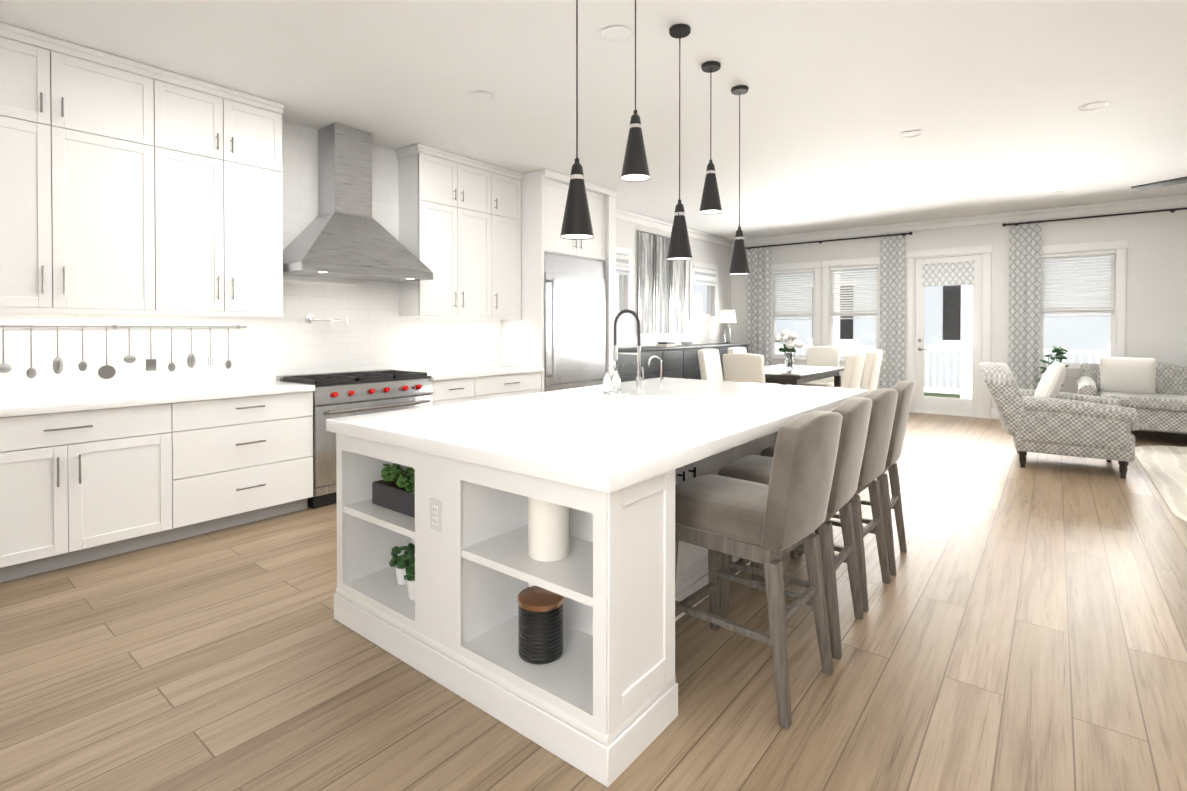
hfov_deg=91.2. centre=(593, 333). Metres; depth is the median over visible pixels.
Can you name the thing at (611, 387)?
soap dispenser
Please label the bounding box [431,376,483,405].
base cabinet
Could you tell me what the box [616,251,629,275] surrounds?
blind
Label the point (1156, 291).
wall
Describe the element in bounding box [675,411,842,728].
stool
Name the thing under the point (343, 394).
range
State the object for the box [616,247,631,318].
window
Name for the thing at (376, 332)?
tiled wall
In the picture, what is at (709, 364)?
dining chair
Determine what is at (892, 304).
panel
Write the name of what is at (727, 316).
lamp
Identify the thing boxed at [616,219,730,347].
wall
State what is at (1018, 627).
floor
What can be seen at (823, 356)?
dining chair
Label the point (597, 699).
kitchen island
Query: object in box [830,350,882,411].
dining chair
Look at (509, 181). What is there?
upper cabinet
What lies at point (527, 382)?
base cabinet
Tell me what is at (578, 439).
island countertop
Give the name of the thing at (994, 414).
baseboard
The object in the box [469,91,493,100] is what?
recessed light
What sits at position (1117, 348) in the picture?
window
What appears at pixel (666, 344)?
decor
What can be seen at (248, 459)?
base cabinet
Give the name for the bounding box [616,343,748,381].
sideboard
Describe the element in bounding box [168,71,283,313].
upper cabinet
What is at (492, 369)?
countertop
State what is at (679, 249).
pendant light
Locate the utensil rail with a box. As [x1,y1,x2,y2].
[0,325,246,378]
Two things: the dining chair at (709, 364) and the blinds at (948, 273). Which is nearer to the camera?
the dining chair at (709, 364)
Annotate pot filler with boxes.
[305,315,347,326]
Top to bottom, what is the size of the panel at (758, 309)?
2.830 m
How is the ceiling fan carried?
hanging from the ceiling
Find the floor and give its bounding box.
[0,411,1186,790]
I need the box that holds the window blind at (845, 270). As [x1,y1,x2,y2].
[830,265,878,318]
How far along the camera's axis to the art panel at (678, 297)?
9.51 m
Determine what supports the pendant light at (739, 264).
hanging from the ceiling
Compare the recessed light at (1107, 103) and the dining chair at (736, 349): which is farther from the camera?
the dining chair at (736, 349)
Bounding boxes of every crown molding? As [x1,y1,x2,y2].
[616,208,732,246]
[731,194,1186,247]
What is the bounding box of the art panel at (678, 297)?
[671,260,685,334]
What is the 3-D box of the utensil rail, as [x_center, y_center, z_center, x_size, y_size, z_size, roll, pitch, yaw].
[-3.125,0.117,3.807,0.081,0.353,1.580,0,1,38]
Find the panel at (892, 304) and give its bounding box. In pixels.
[880,233,904,388]
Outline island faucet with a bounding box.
[612,309,665,392]
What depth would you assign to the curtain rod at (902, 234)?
9.83 m
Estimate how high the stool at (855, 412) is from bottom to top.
1.035 m
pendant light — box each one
[560,0,593,239]
[621,0,649,181]
[667,24,692,260]
[699,61,721,213]
[729,85,749,274]
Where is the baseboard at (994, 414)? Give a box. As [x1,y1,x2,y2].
[991,409,1186,433]
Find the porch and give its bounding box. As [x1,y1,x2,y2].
[775,272,1109,398]
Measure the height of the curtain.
2.830 m
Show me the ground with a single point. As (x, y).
(940, 394)
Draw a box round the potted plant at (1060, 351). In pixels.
[1035,346,1068,385]
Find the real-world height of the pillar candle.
0.275 m
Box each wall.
[0,120,500,395]
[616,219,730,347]
[731,206,1186,418]
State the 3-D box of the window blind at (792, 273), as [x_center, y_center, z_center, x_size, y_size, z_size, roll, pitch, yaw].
[3.568,-0.691,10.408,0.768,0.878,0.044,0,1,38]
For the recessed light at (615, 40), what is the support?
in the ceiling
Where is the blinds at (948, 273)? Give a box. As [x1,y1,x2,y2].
[922,259,974,286]
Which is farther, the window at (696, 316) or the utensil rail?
the window at (696, 316)
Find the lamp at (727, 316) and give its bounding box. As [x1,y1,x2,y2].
[719,310,735,343]
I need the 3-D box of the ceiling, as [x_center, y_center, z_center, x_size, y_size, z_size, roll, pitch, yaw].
[2.057,-1.749,3.547,8.800,0.100,12.850,0,1,38]
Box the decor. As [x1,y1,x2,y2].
[656,342,691,346]
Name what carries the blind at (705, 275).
attached to the window at (696, 316)
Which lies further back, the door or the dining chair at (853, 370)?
the door
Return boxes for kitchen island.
[334,433,777,786]
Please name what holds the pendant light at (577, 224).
hanging from the ceiling
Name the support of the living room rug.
on the floor
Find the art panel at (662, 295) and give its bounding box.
[655,234,670,334]
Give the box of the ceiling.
[0,0,1186,239]
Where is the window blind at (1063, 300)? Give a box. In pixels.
[1040,250,1115,316]
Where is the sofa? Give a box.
[1077,357,1186,432]
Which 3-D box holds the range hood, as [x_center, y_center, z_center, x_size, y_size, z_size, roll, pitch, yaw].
[-1.984,-1.089,4.830,0.577,1.240,1.140,0,1,38]
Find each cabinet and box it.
[0,22,171,313]
[0,404,175,582]
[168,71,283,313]
[176,392,312,539]
[395,143,498,318]
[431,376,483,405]
[484,372,540,398]
[499,167,522,318]
[501,169,616,391]
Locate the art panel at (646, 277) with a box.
[637,230,654,335]
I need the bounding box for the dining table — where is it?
[765,364,843,386]
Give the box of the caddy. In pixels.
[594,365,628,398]
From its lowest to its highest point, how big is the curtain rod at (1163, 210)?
0.052 m
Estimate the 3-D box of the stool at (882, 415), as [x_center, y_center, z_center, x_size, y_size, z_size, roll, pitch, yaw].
[1.234,0.789,3.043,0.599,1.035,0.445,0,1,40]
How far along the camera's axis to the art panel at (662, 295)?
9.13 m
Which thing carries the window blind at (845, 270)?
attached to the window at (827, 266)
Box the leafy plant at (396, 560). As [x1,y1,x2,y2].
[389,543,414,584]
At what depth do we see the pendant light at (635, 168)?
2.81 m
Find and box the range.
[276,369,432,508]
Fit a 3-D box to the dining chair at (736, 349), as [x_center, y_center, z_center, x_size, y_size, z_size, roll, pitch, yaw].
[2.450,0.729,8.950,0.658,1.039,0.490,0,1,38]
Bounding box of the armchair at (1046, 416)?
[979,361,1138,478]
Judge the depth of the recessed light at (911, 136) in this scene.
5.02 m
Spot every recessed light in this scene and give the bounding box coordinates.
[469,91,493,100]
[602,26,632,41]
[900,130,922,136]
[1078,102,1108,110]
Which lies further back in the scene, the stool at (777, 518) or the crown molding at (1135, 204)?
the crown molding at (1135, 204)
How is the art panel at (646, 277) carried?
attached to the wall at (704, 331)
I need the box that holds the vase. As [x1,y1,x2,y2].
[774,329,803,368]
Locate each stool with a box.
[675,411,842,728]
[718,397,871,659]
[760,388,897,612]
[798,381,913,575]
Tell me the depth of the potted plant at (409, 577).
2.48 m
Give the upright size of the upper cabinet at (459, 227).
1.548 m
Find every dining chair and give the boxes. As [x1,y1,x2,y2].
[697,348,722,380]
[723,353,765,383]
[728,347,777,383]
[800,346,839,387]
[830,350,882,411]
[841,352,864,388]
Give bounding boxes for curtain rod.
[746,232,911,249]
[1002,207,1186,226]
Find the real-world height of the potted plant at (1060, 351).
1.095 m
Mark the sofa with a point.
(1152, 392)
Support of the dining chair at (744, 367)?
on the floor
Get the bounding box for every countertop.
[0,380,314,419]
[326,377,866,496]
[424,364,543,379]
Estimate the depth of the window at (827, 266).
10.03 m
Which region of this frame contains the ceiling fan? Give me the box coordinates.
[1131,176,1186,190]
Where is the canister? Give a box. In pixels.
[517,586,563,664]
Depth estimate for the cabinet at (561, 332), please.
6.38 m
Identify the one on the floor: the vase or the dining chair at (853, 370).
the dining chair at (853, 370)
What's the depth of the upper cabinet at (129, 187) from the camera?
3.45 m
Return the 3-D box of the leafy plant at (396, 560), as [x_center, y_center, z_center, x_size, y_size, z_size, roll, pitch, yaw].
[-0.872,1.050,2.662,0.108,0.167,0.121,0,1,38]
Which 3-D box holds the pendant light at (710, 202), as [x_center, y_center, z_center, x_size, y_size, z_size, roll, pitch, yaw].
[0.743,-1.234,3.683,0.144,0.928,0.144,0,1,38]
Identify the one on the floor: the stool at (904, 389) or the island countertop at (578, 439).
the stool at (904, 389)
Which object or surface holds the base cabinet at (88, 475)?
on the floor
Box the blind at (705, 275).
[693,264,716,285]
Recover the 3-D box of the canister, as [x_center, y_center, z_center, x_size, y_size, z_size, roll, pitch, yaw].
[-0.188,1.035,2.075,0.166,0.208,0.166,0,1,38]
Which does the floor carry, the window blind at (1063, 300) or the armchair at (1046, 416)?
the armchair at (1046, 416)
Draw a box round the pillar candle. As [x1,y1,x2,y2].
[528,497,568,561]
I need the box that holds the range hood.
[283,123,432,282]
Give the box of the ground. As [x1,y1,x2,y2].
[924,392,959,397]
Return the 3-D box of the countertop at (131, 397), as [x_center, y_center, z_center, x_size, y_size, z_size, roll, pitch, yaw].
[-3.152,0.404,3.311,0.657,0.040,2.828,0,1,38]
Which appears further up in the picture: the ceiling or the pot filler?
the ceiling
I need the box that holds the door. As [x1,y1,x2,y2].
[906,244,992,418]
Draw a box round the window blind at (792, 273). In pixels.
[772,269,813,319]
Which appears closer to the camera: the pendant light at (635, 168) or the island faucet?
the pendant light at (635, 168)
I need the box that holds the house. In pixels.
[693,256,1110,388]
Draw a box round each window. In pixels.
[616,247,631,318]
[689,260,717,320]
[771,257,879,367]
[1040,240,1127,376]
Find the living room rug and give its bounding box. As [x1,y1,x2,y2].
[1135,446,1186,522]
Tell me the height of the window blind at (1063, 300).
0.878 m
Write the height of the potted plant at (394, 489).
0.198 m
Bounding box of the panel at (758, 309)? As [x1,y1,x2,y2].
[745,245,770,366]
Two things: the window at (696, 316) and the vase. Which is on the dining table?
the vase
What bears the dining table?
on the floor
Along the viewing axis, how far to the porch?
10.92 m
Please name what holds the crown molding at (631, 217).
attached to the wall at (704, 331)
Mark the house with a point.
(948, 327)

